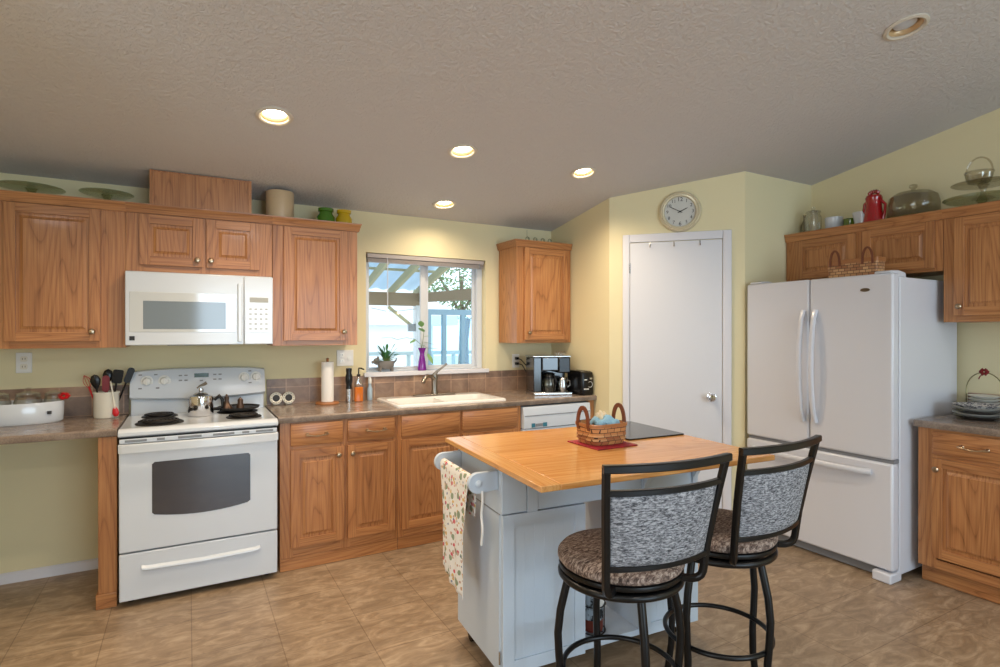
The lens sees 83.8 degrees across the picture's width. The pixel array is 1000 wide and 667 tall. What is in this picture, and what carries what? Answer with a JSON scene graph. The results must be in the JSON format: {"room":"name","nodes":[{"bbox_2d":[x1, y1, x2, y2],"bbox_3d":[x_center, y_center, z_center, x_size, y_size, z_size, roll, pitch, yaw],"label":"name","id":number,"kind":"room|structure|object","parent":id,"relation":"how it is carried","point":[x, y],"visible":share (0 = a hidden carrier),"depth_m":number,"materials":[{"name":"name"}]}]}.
{"room":"kitchen","nodes":[
{"label":"kitchen","id":0,"kind":"room"},
{"bbox_2d":[0,173,550,573],"bbox_3d":[-2.227,0.241,3.506,6.163,2.319,0.140,0,0,-29],"label":"wall","id":1,"kind":"structure","parent":0,"point":[49,489],"depth_m":3.34,"materials":[{"name":"beige paint"}]},
{"bbox_2d":[16,353,31,372],"bbox_3d":[-2.698,0.166,3.156,0.072,0.116,0.008,0,0,-29],"label":"wall outlet","id":2,"kind":"object","parent":1,"relation":"attached to","point":[23,360],"visible":1,"depth_m":3.15,"materials":[{"name":"white plastic"}]},
{"bbox_2d":[20,356,26,368],"bbox_3d":[-2.696,0.166,3.154,0.032,0.074,0.002,0,0,-29],"label":"receptacle","id":3,"kind":"object","parent":2,"relation":"attached to","point":[23,359],"depth_m":3.15,"materials":[{"name":"beige plastic"}]},
{"bbox_2d":[0,558,97,584],"bbox_3d":[-2.626,1.371,3.196,0.659,0.060,0.012,0,0,-29],"label":"baseboard","id":4,"kind":"structure","parent":1,"relation":"attached to","point":[90,564],"depth_m":3.21,"materials":[{"name":"white paint"}]},
{"bbox_2d":[0,385,128,416],"bbox_3d":[-2.589,0.400,3.216,0.745,0.174,0.010,0,0,-29],"label":"tile backsplash","id":5,"kind":"structure","parent":1,"relation":"attached to","point":[80,402],"depth_m":3.26,"materials":[{"name":"tile"}]},
{"bbox_2d":[0,190,129,348],"bbox_3d":[-2.448,-0.331,3.103,0.625,0.821,0.340,0,0,-29],"label":"upper cabinet","id":6,"kind":"object","parent":1,"relation":"attached to","point":[63,258],"visible":0.98,"depth_m":3.00,"materials":[{"name":"brown wood"}]},
{"bbox_2d":[125,201,272,276],"bbox_3d":[-1.838,-0.550,3.444,0.772,0.385,0.340,0,0,-29],"label":"upper cabinet","id":7,"kind":"object","parent":1,"relation":"attached to","point":[159,238],"visible":0.95,"depth_m":3.31,"materials":[{"name":"brown wood"}]},
{"bbox_2d":[125,271,272,345],"bbox_3d":[-1.825,-0.141,3.416,0.762,0.422,0.397,0,0,-29],"label":"microwave oven","id":8,"kind":"object","parent":7,"relation":"attached to","point":[162,308],"visible":1,"depth_m":3.24,"materials":[{"name":"white plastic"}]},
{"bbox_2d":[149,169,251,212],"bbox_3d":[-1.839,-0.843,3.439,0.536,0.200,0.270,0,0,-29],"label":"box","id":9,"kind":"object","parent":7,"relation":"on","point":[166,188],"visible":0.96,"depth_m":3.32,"materials":[{"name":"brown wood"}]},
{"bbox_2d":[267,216,361,345],"bbox_3d":[-1.254,-0.333,3.771,0.565,0.821,0.340,0,0,-29],"label":"upper cabinet","id":10,"kind":"object","parent":1,"relation":"attached to","point":[314,262],"visible":0.98,"depth_m":3.64,"materials":[{"name":"brown wood"}]},
{"bbox_2d":[266,189,293,216],"bbox_3d":[-1.435,-0.813,3.631,0.172,0.214,0.172,0,0,-29],"label":"stoneware crock","id":11,"kind":"object","parent":10,"relation":"on","point":[279,202],"visible":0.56,"depth_m":3.56,"materials":[{"name":"beige ceramic"}]},
{"bbox_2d":[317,207,334,220],"bbox_3d":[-1.185,-0.778,3.789,0.119,0.143,0.119,0,0,-29],"label":"glass jar","id":12,"kind":"object","parent":10,"relation":"on","point":[325,213],"visible":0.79,"depth_m":3.74,"materials":[{"name":"green glass"}]},
{"bbox_2d":[336,209,351,222],"bbox_3d":[-1.078,-0.778,3.848,0.111,0.143,0.111,0,0,-29],"label":"glass jar","id":13,"kind":"object","parent":10,"relation":"on","point":[343,214],"visible":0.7,"depth_m":3.81,"materials":[{"name":"yellow glass"}]},
{"bbox_2d":[337,350,352,365],"bbox_3d":[-1.122,0.177,4.038,0.120,0.116,0.009,0,0,-29],"label":"wall outlet","id":14,"kind":"object","parent":1,"relation":"attached to","point":[344,357],"visible":1,"depth_m":4.04,"materials":[{"name":"white plastic"}]},
{"bbox_2d":[339,353,349,362],"bbox_3d":[-1.124,0.177,4.033,0.075,0.074,0.003,0,0,-29],"label":"receptacle","id":15,"kind":"object","parent":14,"relation":"attached to","point":[343,357],"depth_m":4.03,"materials":[{"name":"beige plastic"}]},
{"bbox_2d":[267,369,525,404],"bbox_3d":[-0.564,0.397,4.349,2.334,0.174,0.010,0,0,-29],"label":"tile backsplash","id":16,"kind":"structure","parent":1,"relation":"attached to","point":[305,390],"depth_m":4.25,"materials":[{"name":"tile"}]},
{"bbox_2d":[364,258,488,376],"bbox_3d":[-0.577,-0.140,4.399,1.038,0.921,0.150,0,0,-29],"label":"window","id":17,"kind":"structure","parent":1,"relation":"in","point":[475,366],"depth_m":4.46,"materials":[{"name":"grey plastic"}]},
{"bbox_2d":[371,356,396,371],"bbox_3d":[-0.872,0.228,4.202,0.198,0.116,0.062,0,0,-29],"label":"planter","id":18,"kind":"object","parent":17,"relation":"on","point":[381,364],"visible":1,"depth_m":4.18,"materials":[{"name":"grey ceramic"}]},
{"bbox_2d":[369,344,400,360],"bbox_3d":[-0.859,0.148,4.213,0.278,0.146,0.140,0,0,-29],"label":"potted plant","id":19,"kind":"object","parent":18,"relation":"in","point":[385,356],"visible":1,"depth_m":4.21,"materials":[{"name":"green plant"}]},
{"bbox_2d":[377,361,393,368],"bbox_3d":[-0.862,0.237,4.208,0.134,0.060,0.062,0,0,-29],"label":"plant pot","id":20,"kind":"object","parent":18,"relation":"on","point":[381,364],"depth_m":4.18,"materials":[{"name":"grey ceramic"}]},
{"bbox_2d":[418,348,426,370],"bbox_3d":[-0.609,0.199,4.348,0.071,0.176,0.062,0,0,-29],"label":"vase","id":21,"kind":"object","parent":17,"relation":"on","point":[422,362],"visible":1,"depth_m":4.33,"materials":[{"name":"purple glass"}]},
{"bbox_2d":[385,321,435,363],"bbox_3d":[-0.691,0.069,4.271,0.456,0.332,0.093,0,0,-29],"label":"trailing vine","id":22,"kind":"object","parent":21,"relation":"in","point":[420,323],"visible":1,"depth_m":4.33,"materials":[{"name":"green plant"}]},
{"bbox_2d":[366,253,483,306],"bbox_3d":[-0.565,-0.399,4.378,0.974,0.396,0.058,0,0,-29],"label":"window blind","id":23,"kind":"object","parent":17,"relation":"attached to","point":[371,257],"visible":0.94,"depth_m":4.33,"materials":[{"name":"grey plastic"}]},
{"bbox_2d":[496,239,571,342],"bbox_3d":[0.292,-0.335,4.636,0.552,0.821,0.340,0,0,-29],"label":"upper cabinet","id":24,"kind":"object","parent":1,"relation":"attached to","point":[535,276],"visible":1,"depth_m":4.52,"materials":[{"name":"brown wood"}]},
{"bbox_2d":[0,0,999,230],"bbox_3d":[0.594,-1.429,-0.122,7.847,1.132,9.260,0,0,-29],"label":"ceiling","id":25,"kind":"structure","parent":0,"point":[644,94],"depth_m":2.73,"materials":[{"name":"grey paint"}]},
{"bbox_2d":[255,106,293,125],"bbox_3d":[-1.124,-1.116,2.779,0.176,0.106,0.176,0,0,16],"label":"recessed light","id":26,"kind":"object","parent":25,"relation":"in","point":[270,115],"visible":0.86,"depth_m":2.79,"materials":[{"name":"beige glass"}]},
{"bbox_2d":[432,199,456,208],"bbox_3d":[-0.408,-0.982,4.093,0.176,0.106,0.176,0,0,16],"label":"recessed light","id":27,"kind":"object","parent":25,"relation":"in","point":[445,203],"visible":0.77,"depth_m":4.11,"materials":[{"name":"beige glass"}]},
{"bbox_2d":[448,144,476,158],"bbox_3d":[-0.222,-1.113,3.307,0.176,0.106,0.176,0,0,16],"label":"recessed light","id":28,"kind":"object","parent":25,"relation":"in","point":[460,151],"visible":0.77,"depth_m":3.33,"materials":[{"name":"beige glass"}]},
{"bbox_2d":[570,166,596,178],"bbox_3d":[0.560,-1.114,3.744,0.176,0.106,0.176,0,0,16],"label":"recessed light","id":29,"kind":"object","parent":25,"relation":"in","point":[581,172],"visible":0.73,"depth_m":3.76,"materials":[{"name":"beige glass"}]},
{"bbox_2d":[882,13,930,40],"bbox_3d":[1.817,-1.403,2.494,0.176,0.106,0.176,0,0,16],"label":"recessed light","id":30,"kind":"object","parent":25,"relation":"in","point":[907,26],"visible":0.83,"depth_m":2.50,"materials":[{"name":"beige metal"}]},
{"bbox_2d":[0,541,999,666],"bbox_3d":[0.624,1.459,-0.168,7.947,0.100,9.340,0,0,-29],"label":"floor","id":31,"kind":"structure","parent":0,"point":[399,607],"depth_m":2.71,"materials":[{"name":"tile"}]},
{"bbox_2d":[96,436,119,609],"bbox_3d":[-2.155,0.965,3.103,0.090,0.873,0.608,0,0,-29],"label":"end panel","id":32,"kind":"object","parent":31,"relation":"on","point":[107,595],"visible":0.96,"depth_m":2.85,"materials":[{"name":"brown wood"}]},
{"bbox_2d":[0,413,128,444],"bbox_3d":[-2.438,0.507,2.945,0.743,0.038,0.630,0,0,-29],"label":"countertop","id":33,"kind":"structure","parent":32,"relation":"on","point":[78,427],"depth_m":2.83,"materials":[{"name":"laminate"}]},
{"bbox_2d":[0,399,63,426],"bbox_3d":[-2.629,0.430,3.023,0.420,0.114,0.244,0,0,-29],"label":"server","id":34,"kind":"object","parent":33,"relation":"on","point":[23,412],"visible":0.98,"depth_m":2.98,"materials":[{"name":"white ceramic"}]},
{"bbox_2d":[92,390,119,418],"bbox_3d":[-2.288,0.411,3.237,0.134,0.149,0.134,0,0,-29],"label":"utensil crock","id":35,"kind":"object","parent":33,"relation":"on","point":[103,405],"visible":0.91,"depth_m":3.18,"materials":[{"name":"beige ceramic"}]},
{"bbox_2d":[90,374,100,392],"bbox_3d":[-2.319,0.354,3.197,0.056,0.239,0.019,0,0,-42],"label":"spoon","id":36,"kind":"object","parent":35,"relation":"in","point":[95,380],"visible":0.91,"depth_m":3.19,"materials":[{"name":"black plastic"}]},
{"bbox_2d":[102,375,109,391],"bbox_3d":[-2.278,0.358,3.220,0.036,0.230,0.010,0,0,-29],"label":"spatula","id":37,"kind":"object","parent":35,"relation":"in","point":[105,379],"visible":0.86,"depth_m":3.22,"materials":[{"name":"red plastic"}]},
{"bbox_2d":[110,381,118,416],"bbox_3d":[-2.221,0.378,3.205,0.048,0.204,0.020,0,0,-8],"label":"spoon","id":38,"kind":"object","parent":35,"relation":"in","point":[115,411],"visible":1,"depth_m":3.20,"materials":[{"name":"red plastic"}]},
{"bbox_2d":[111,369,123,391],"bbox_3d":[-2.236,0.341,3.248,0.072,0.265,0.013,0,0,-21],"label":"spatula","id":39,"kind":"object","parent":35,"relation":"in","point":[117,376],"visible":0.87,"depth_m":3.25,"materials":[{"name":"black plastic"}]},
{"bbox_2d":[119,368,134,400],"bbox_3d":[-2.228,0.339,3.297,0.113,0.272,0.015,0,0,-36],"label":"spatula","id":40,"kind":"object","parent":35,"relation":"in","point":[130,371],"visible":0.91,"depth_m":3.31,"materials":[{"name":"black plastic"}]},
{"bbox_2d":[118,366,277,602],"bbox_3d":[-1.749,0.809,3.267,0.762,1.184,0.710,0,0,-29],"label":"electric range","id":41,"kind":"object","parent":31,"relation":"on","point":[198,495],"visible":0.9,"depth_m":3.03,"materials":[{"name":"white metal"}]},
{"bbox_2d":[118,406,277,437],"bbox_3d":[-1.762,0.510,3.290,0.762,0.046,0.652,0,0,-29],"label":"cooktop","id":42,"kind":"object","parent":41,"relation":"in","point":[174,422],"depth_m":3.10,"materials":[{"name":"white metal"}]},
{"bbox_2d":[187,381,223,416],"bbox_3d":[-1.783,0.390,3.353,0.178,0.204,0.141,0,0,4],"label":"tea kettle","id":43,"kind":"object","parent":41,"relation":"on","point":[202,404],"visible":1,"depth_m":3.31,"materials":[{"name":"silver metal"}]},
{"bbox_2d":[190,403,259,410],"bbox_3d":[-1.708,0.454,3.464,0.396,0.036,0.244,0,0,-33],"label":"griddle","id":44,"kind":"object","parent":41,"relation":"on","point":[247,406],"visible":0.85,"depth_m":3.44,"materials":[{"name":"black metal"}]},
{"bbox_2d":[224,394,232,408],"bbox_3d":[-1.695,0.420,3.454,0.068,0.090,0.068,0,0,-29],"label":"salt shaker","id":45,"kind":"object","parent":44,"relation":"on","point":[227,404],"visible":0.9,"depth_m":3.44,"materials":[{"name":"brown wood"}]},
{"bbox_2d":[277,415,396,572],"bbox_3d":[-1.105,0.963,3.662,0.713,0.874,0.646,0,0,-29],"label":"base cabinet","id":46,"kind":"object","parent":31,"relation":"on","point":[337,479],"visible":0.95,"depth_m":3.40,"materials":[{"name":"brown wood"}]},
{"bbox_2d":[265,390,596,423],"bbox_3d":[-0.416,0.504,4.076,2.343,0.038,0.630,0,0,-29],"label":"countertop","id":47,"kind":"structure","parent":46,"relation":"on","point":[297,412],"depth_m":3.71,"materials":[{"name":"laminate"}]},
{"bbox_2d":[270,392,281,404],"bbox_3d":[-1.517,0.443,3.774,0.082,0.089,0.028,0,0,-29],"label":"decorative dish","id":48,"kind":"object","parent":47,"relation":"on","point":[275,398],"visible":1,"depth_m":3.77,"materials":[{"name":"beige ceramic"}]},
{"bbox_2d":[282,392,294,404],"bbox_3d":[-1.446,0.443,3.812,0.082,0.089,0.028,0,0,-29],"label":"decorative dish","id":49,"kind":"object","parent":47,"relation":"on","point":[288,397],"visible":1,"depth_m":3.81,"materials":[{"name":"beige ceramic"}]},
{"bbox_2d":[315,358,339,404],"bbox_3d":[-1.189,0.326,3.840,0.160,0.318,0.160,0,0,-29],"label":"paper towel holder","id":50,"kind":"object","parent":47,"relation":"on","point":[327,368],"visible":1,"depth_m":3.81,"materials":[{"name":"white paper"}]},
{"bbox_2d":[345,368,351,402],"bbox_3d":[-1.066,0.364,3.932,0.048,0.243,0.048,0,0,-29],"label":"pepper mill","id":51,"kind":"object","parent":47,"relation":"on","point":[348,378],"visible":1,"depth_m":3.91,"materials":[{"name":"silver metal"}]},
{"bbox_2d":[354,368,364,401],"bbox_3d":[-1.001,0.363,3.962,0.064,0.242,0.057,0,0,-29],"label":"soap dispenser","id":52,"kind":"object","parent":47,"relation":"on","point":[358,391],"visible":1,"depth_m":3.96,"materials":[{"name":"orange"}]},
{"bbox_2d":[367,377,371,399],"bbox_3d":[-0.952,0.401,4.071,0.038,0.168,0.038,0,0,-29],"label":"bottle","id":53,"kind":"object","parent":47,"relation":"on","point":[369,389],"visible":1,"depth_m":4.06,"materials":[{"name":"white plastic"}]},
{"bbox_2d":[413,363,455,395],"bbox_3d":[-0.479,0.345,4.198,0.345,0.243,0.138,0,0,-29],"label":"kitchen faucet","id":54,"kind":"object","parent":47,"relation":"on","point":[434,377],"visible":1,"depth_m":4.21,"materials":[{"name":"silver metal"}]},
{"bbox_2d":[377,392,505,407],"bbox_3d":[-0.427,0.561,4.050,0.825,0.188,0.500,0,0,-29],"label":"sink","id":55,"kind":"object","parent":47,"relation":"in","point":[467,397],"visible":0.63,"depth_m":4.10,"materials":[{"name":"white ceramic"}]},
{"bbox_2d":[525,351,571,395],"bbox_3d":[0.392,0.315,4.512,0.315,0.338,0.285,0,0,-11],"label":"coffee maker","id":56,"kind":"object","parent":47,"relation":"on","point":[536,365],"visible":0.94,"depth_m":4.42,"materials":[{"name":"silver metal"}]},
{"bbox_2d":[541,372,556,390],"bbox_3d":[0.404,0.385,4.456,0.162,0.151,0.131,0,0,31],"label":"glass carafe","id":57,"kind":"object","parent":56,"relation":"on","point":[553,376],"visible":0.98,"depth_m":4.42,"materials":[{"name":"black glass"}]},
{"bbox_2d":[557,377,570,390],"bbox_3d":[0.505,0.407,4.479,0.094,0.107,0.086,0,0,-30],"label":"pitcher","id":58,"kind":"object","parent":56,"relation":"on","point":[562,385],"visible":1,"depth_m":4.45,"materials":[{"name":"grey metal"}]},
{"bbox_2d":[567,370,592,395],"bbox_3d":[0.644,0.389,4.449,0.116,0.189,0.238,0,0,-26],"label":"toaster","id":59,"kind":"object","parent":47,"relation":"on","point":[581,381],"visible":0.97,"depth_m":4.37,"materials":[{"name":"black plastic"}]},
{"bbox_2d":[397,406,520,548],"bbox_3d":[-0.395,0.962,4.080,0.931,0.874,0.609,0,0,-29],"label":"base cabinet","id":60,"kind":"object","parent":31,"relation":"on","point":[420,436],"visible":0.5,"depth_m":3.69,"materials":[{"name":"brown wood"}]},
{"bbox_2d":[521,401,589,430],"bbox_3d":[0.287,0.964,4.454,0.609,0.868,0.624,0,0,-29],"label":"dishwasher","id":61,"kind":"object","parent":31,"relation":"on","point":[552,415],"visible":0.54,"depth_m":4.16,"materials":[{"name":"white plastic"}]},
{"bbox_2d":[523,401,583,405],"bbox_3d":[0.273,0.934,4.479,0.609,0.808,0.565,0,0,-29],"label":"control panel","id":62,"kind":"object","parent":61,"relation":"in","point":[576,401],"depth_m":4.23,"materials":[{"name":"white plastic"}]},
{"bbox_2d":[434,427,774,666],"bbox_3d":[0.388,0.943,2.385,1.134,0.920,0.905,0,0,-25],"label":"kitchen island","id":63,"kind":"object","parent":31,"relation":"on","point":[540,488],"visible":0.67,"depth_m":2.25,"materials":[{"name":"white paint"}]},
{"bbox_2d":[440,458,483,599],"bbox_3d":[-0.173,0.812,2.319,0.066,0.502,0.416,0,0,-25],"label":"floral towel","id":64,"kind":"object","parent":63,"relation":"hanging from","point":[457,498],"visible":0.95,"depth_m":2.30,"materials":[{"name":"fabric"}]},
{"bbox_2d":[585,600,605,635],"bbox_3d":[0.409,1.176,2.453,0.115,0.252,0.115,0,0,-25],"label":"wire rack","id":65,"kind":"object","parent":63,"relation":"on","point":[604,604],"visible":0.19,"depth_m":2.42,"materials":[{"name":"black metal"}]},
{"bbox_2d":[585,595,603,632],"bbox_3d":[0.410,1.165,2.451,0.088,0.262,0.092,0,0,-25],"label":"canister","id":66,"kind":"object","parent":65,"relation":"in","point":[588,600],"visible":0.22,"depth_m":2.42,"materials":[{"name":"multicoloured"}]},
{"bbox_2d":[567,440,636,450],"bbox_3d":[0.447,0.480,2.441,0.216,0.004,0.216,0,0,-29],"label":"place mat","id":67,"kind":"object","parent":63,"relation":"on","point":[624,444],"visible":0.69,"depth_m":2.38,"materials":[{"name":"red fabric"}]},
{"bbox_2d":[575,403,626,445],"bbox_3d":[0.445,0.394,2.451,0.207,0.166,0.166,0,0,-29],"label":"woven basket","id":68,"kind":"object","parent":67,"relation":"on","point":[596,435],"visible":0.91,"depth_m":2.39,"materials":[{"name":"brown wicker"}]},
{"bbox_2d":[590,415,619,424],"bbox_3d":[0.458,0.393,2.452,0.125,0.076,0.093,0,0,-25],"label":"folded cloth","id":69,"kind":"object","parent":68,"relation":"in","point":[607,419],"visible":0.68,"depth_m":2.42,"materials":[{"name":"blue fabric"}]},
{"bbox_2d":[625,421,683,439],"bbox_3d":[0.644,0.478,2.766,0.330,0.006,0.410,0,0,-25],"label":"glass cutting board","id":70,"kind":"object","parent":63,"relation":"on","point":[634,431],"visible":0.7,"depth_m":2.68,"materials":[{"name":"black"}]},
{"bbox_2d":[554,452,732,666],"bbox_3d":[0.409,0.889,1.852,0.478,1.034,0.541,0,0,-29],"label":"bar stool","id":71,"kind":"object","parent":31,"relation":"on","point":[641,549],"visible":1,"depth_m":1.69,"materials":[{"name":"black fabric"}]},
{"bbox_2d":[610,485,716,566],"bbox_3d":[0.498,0.578,1.672,0.388,0.229,0.083,0,0,-21],"label":"backrest","id":72,"kind":"object","parent":71,"relation":"on","point":[671,526],"depth_m":1.64,"materials":[{"name":"grey fabric"}]},
{"bbox_2d":[663,435,821,666],"bbox_3d":[0.861,0.889,2.119,0.479,1.034,0.554,0,0,-29],"label":"bar stool","id":73,"kind":"object","parent":31,"relation":"on","point":[768,502],"visible":0.76,"depth_m":1.96,"materials":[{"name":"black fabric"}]},
{"bbox_2d":[739,464,808,536],"bbox_3d":[0.968,0.578,1.944,0.388,0.229,0.089,0,0,-29],"label":"cushion","id":74,"kind":"object","parent":73,"relation":"on","point":[771,499],"depth_m":1.89,"materials":[{"name":"grey fabric"}]},
{"bbox_2d":[747,270,956,584],"bbox_3d":[2.265,0.519,3.681,0.826,1.762,0.932,0,0,-29],"label":"refrigerator","id":75,"kind":"object","parent":31,"relation":"on","point":[852,362],"visible":0.8,"depth_m":3.34,"materials":[{"name":"white paint"}]},
{"bbox_2d":[827,246,885,277],"bbox_3d":[2.239,-0.428,3.511,0.109,0.210,0.310,0,0,-29],"label":"woven basket","id":76,"kind":"object","parent":75,"relation":"on","point":[863,265],"visible":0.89,"depth_m":3.46,"materials":[{"name":"brown wicker"}]},
{"bbox_2d":[918,427,999,603],"bbox_3d":[2.855,0.965,2.858,0.656,0.874,1.000,0,0,-29],"label":"base cabinet","id":77,"kind":"object","parent":31,"relation":"on","point":[959,472],"visible":0.94,"depth_m":2.98,"materials":[{"name":"brown wood"}]},
{"bbox_2d":[913,414,999,436],"bbox_3d":[2.875,0.507,2.870,0.646,0.038,1.022,0,0,-29],"label":"countertop","id":78,"kind":"structure","parent":77,"relation":"on","point":[950,422],"depth_m":3.03,"materials":[{"name":"laminate"}]},
{"bbox_2d":[952,413,999,420],"bbox_3d":[2.719,0.476,3.174,0.224,0.021,0.224,0,0,-29],"label":"dinner plate","id":79,"kind":"object","parent":78,"relation":"on","point":[955,414],"visible":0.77,"depth_m":3.11,"materials":[{"name":"grey ceramic"}]},
{"bbox_2d":[952,410,999,417],"bbox_3d":[2.719,0.461,3.174,0.224,0.021,0.224,0,0,-29],"label":"dinner plate","id":80,"kind":"object","parent":79,"relation":"on","point":[955,411],"visible":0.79,"depth_m":3.11,"materials":[{"name":"grey ceramic"}]},
{"bbox_2d":[952,407,999,414],"bbox_3d":[2.719,0.445,3.174,0.224,0.021,0.224,0,0,-29],"label":"dinner plate","id":81,"kind":"object","parent":80,"relation":"on","point":[955,408],"visible":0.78,"depth_m":3.12,"materials":[{"name":"grey ceramic"}]},
{"bbox_2d":[952,405,999,411],"bbox_3d":[2.719,0.430,3.174,0.224,0.021,0.224,0,0,-29],"label":"dinner plate","id":82,"kind":"object","parent":81,"relation":"on","point":[956,406],"visible":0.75,"depth_m":3.12,"materials":[{"name":"grey ceramic"}]},
{"bbox_2d":[952,402,999,409],"bbox_3d":[2.719,0.414,3.174,0.224,0.021,0.224,0,0,-29],"label":"dinner plate","id":83,"kind":"object","parent":82,"relation":"on","point":[972,405],"visible":0.97,"depth_m":3.18,"materials":[{"name":"white ceramic"}]},
{"bbox_2d":[966,368,999,401],"bbox_3d":[2.868,0.345,3.297,0.182,0.281,0.182,0,0,-29],"label":"plate rack","id":84,"kind":"object","parent":78,"relation":"on","point":[982,371],"visible":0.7,"depth_m":3.30,"materials":[{"name":"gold metal"}]},
{"bbox_3d":[2.868,0.432,3.298,0.160,0.019,0.160,0,0,-29],"label":"plate","id":85,"kind":"object","parent":84,"relation":"in","visible":0},
{"bbox_2d":[967,400,999,404],"bbox_3d":[2.868,0.413,3.297,0.160,0.019,0.160,0,0,-29],"label":"plate","id":86,"kind":"object","parent":85,"relation":"on","point":[997,403],"visible":0.3,"depth_m":3.29,"materials":[{"name":"grey ceramic"}]},
{"bbox_2d":[967,397,999,402],"bbox_3d":[2.868,0.395,3.297,0.160,0.019,0.160,0,0,-29],"label":"plate","id":87,"kind":"object","parent":86,"relation":"on","point":[970,398],"visible":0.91,"depth_m":3.26,"materials":[{"name":"grey ceramic"}]},
{"bbox_2d":[967,394,999,399],"bbox_3d":[2.868,0.376,3.297,0.160,0.019,0.160,0,0,-29],"label":"plate","id":88,"kind":"object","parent":87,"relation":"on","point":[976,396],"visible":1,"depth_m":3.29,"materials":[{"name":"grey ceramic"}]},
{"bbox_2d":[551,198,608,415],"bbox_3d":[0.687,0.172,4.610,0.100,2.452,0.779,0,0,-29],"label":"wall","id":89,"kind":"structure","parent":0,"point":[588,232],"depth_m":4.45,"materials":[{"name":"beige paint"}]},
{"bbox_2d":[609,171,744,509],"bbox_3d":[1.302,0.114,4.148,0.951,2.571,0.100,0,0,18],"label":"wall","id":90,"kind":"structure","parent":0,"point":[721,198],"depth_m":4.04,"materials":[{"name":"beige paint"}]},
{"bbox_2d":[623,230,731,509],"bbox_3d":[1.279,0.329,4.059,0.762,2.140,0.078,0,0,18],"label":"door","id":91,"kind":"structure","parent":90,"relation":"in","point":[672,291],"depth_m":4.08,"materials":[{"name":"white wood"}]},
{"bbox_2d":[659,191,701,231],"bbox_3d":[1.316,-0.892,4.071,0.296,0.296,0.031,0,0,18],"label":"wall clock","id":92,"kind":"object","parent":90,"relation":"attached to","point":[680,211],"visible":1,"depth_m":4.07,"materials":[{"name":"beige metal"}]},
{"bbox_2d":[745,171,810,468],"bbox_3d":[2.057,0.114,4.191,0.785,2.571,0.100,0,0,-29],"label":"wall","id":93,"kind":"structure","parent":0,"point":[775,208],"depth_m":4.08,"materials":[{"name":"beige paint"}]},
{"bbox_2d":[811,108,999,401],"bbox_3d":[4.314,-0.181,1.084,0.120,3.174,7.526,0,0,-29],"label":"wall","id":94,"kind":"structure","parent":0,"point":[940,163],"depth_m":3.56,"materials":[{"name":"beige paint"}]},
{"bbox_2d":[784,210,943,281],"bbox_3d":[2.518,-0.555,3.813,0.345,0.359,0.994,0,0,-29],"label":"upper cabinet","id":95,"kind":"object","parent":94,"relation":"attached to","point":[913,244],"visible":0.66,"depth_m":3.60,"materials":[{"name":"brown wood"}]},
{"bbox_2d":[825,216,842,227],"bbox_3d":[2.398,-0.761,4.000,0.116,0.139,0.116,0,0,-29],"label":"bowl","id":96,"kind":"object","parent":95,"relation":"on","point":[834,221],"visible":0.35,"depth_m":3.95,"materials":[{"name":"white ceramic"}]},
{"bbox_2d":[852,211,863,223],"bbox_3d":[2.486,-0.761,3.823,0.120,0.139,0.120,0,0,-29],"label":"cup","id":97,"kind":"object","parent":95,"relation":"on","point":[858,217],"visible":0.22,"depth_m":3.80,"materials":[{"name":"white ceramic"}]},
{"bbox_2d":[862,189,886,221],"bbox_3d":[2.482,-0.824,3.697,0.137,0.265,0.136,0,0,9],"label":"pitcher","id":98,"kind":"object","parent":95,"relation":"on","point":[872,209],"visible":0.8,"depth_m":3.66,"materials":[{"name":"red ceramic"}]},
{"bbox_2d":[941,200,999,322],"bbox_3d":[2.934,-0.399,3.045,0.369,0.666,0.753,0,0,-29],"label":"upper cabinet","id":99,"kind":"object","parent":94,"relation":"attached to","point":[971,232],"visible":1,"depth_m":3.17,"materials":[{"name":"brown wood"}]},
{"bbox_2d":[947,199,999,205],"bbox_3d":[2.809,-0.741,3.245,0.370,0.103,0.370,0,0,-29],"label":"glass platter","id":100,"kind":"object","parent":99,"relation":"on","point":[997,199],"visible":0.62,"depth_m":3.35,"materials":[{"name":"glass"}]},
{"label":"outside","id":101,"kind":"structure","parent":0,"visible":0},
{"bbox_2d":[433,355,470,364],"bbox_3d":[-6.242,1.761,20.755,34.000,0.100,33.840,0,0,-29],"label":"patio","id":102,"kind":"structure","parent":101,"point":[436,359],"depth_m":34.65,"materials":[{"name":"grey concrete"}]},
{"bbox_2d":[369,288,457,371],"bbox_3d":[-5.464,-0.053,15.880,6.800,3.550,5.500,0,0,-29],"label":"house","id":103,"kind":"structure","parent":102,"relation":"on","point":[382,325],"depth_m":14.47,"materials":[{"name":"white"}]},
{"bbox_2d":[369,262,470,365],"bbox_3d":[-2.200,0.147,5.411,4.071,3.198,3.101,0,0,-29],"label":"patio cover","id":104,"kind":"object","parent":102,"relation":"on","point":[400,276],"visible":0.05,"depth_m":7.17,"materials":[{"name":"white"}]},
{"bbox_2d":[369,350,470,370],"bbox_3d":[-1.171,1.021,9.748,5.300,1.430,0.070,0,0,-29],"label":"fence","id":105,"kind":"object","parent":102,"relation":"on","point":[408,354],"visible":0.06,"depth_m":9.52,"materials":[{"name":"grey wood"}]},
{"bbox_2d":[428,309,470,368],"bbox_3d":[-0.155,0.694,8.617,2.230,2.090,0.303,0,0,-29],"label":"glass enclosure","id":106,"kind":"object","parent":102,"relation":"on","point":[464,322],"visible":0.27,"depth_m":8.12,"materials":[{"name":"blue"}]},
{"bbox_2d":[459,318,470,368],"bbox_3d":[-0.510,0.329,8.512,0.227,1.139,0.138,0,0,-29],"label":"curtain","id":107,"kind":"object","parent":106,"relation":"hanging from","point":[467,320],"depth_m":8.45,"materials":[{"name":"blue fabric"}]},
{"bbox_2d":[428,268,470,363],"bbox_3d":[-1.741,-1.557,25.727,5.490,6.622,5.522,0,0,-29],"label":"tree","id":108,"kind":"object","parent":102,"relation":"on","point":[461,306],"visible":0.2,"depth_m":25.18,"materials":[{"name":"green plant"}]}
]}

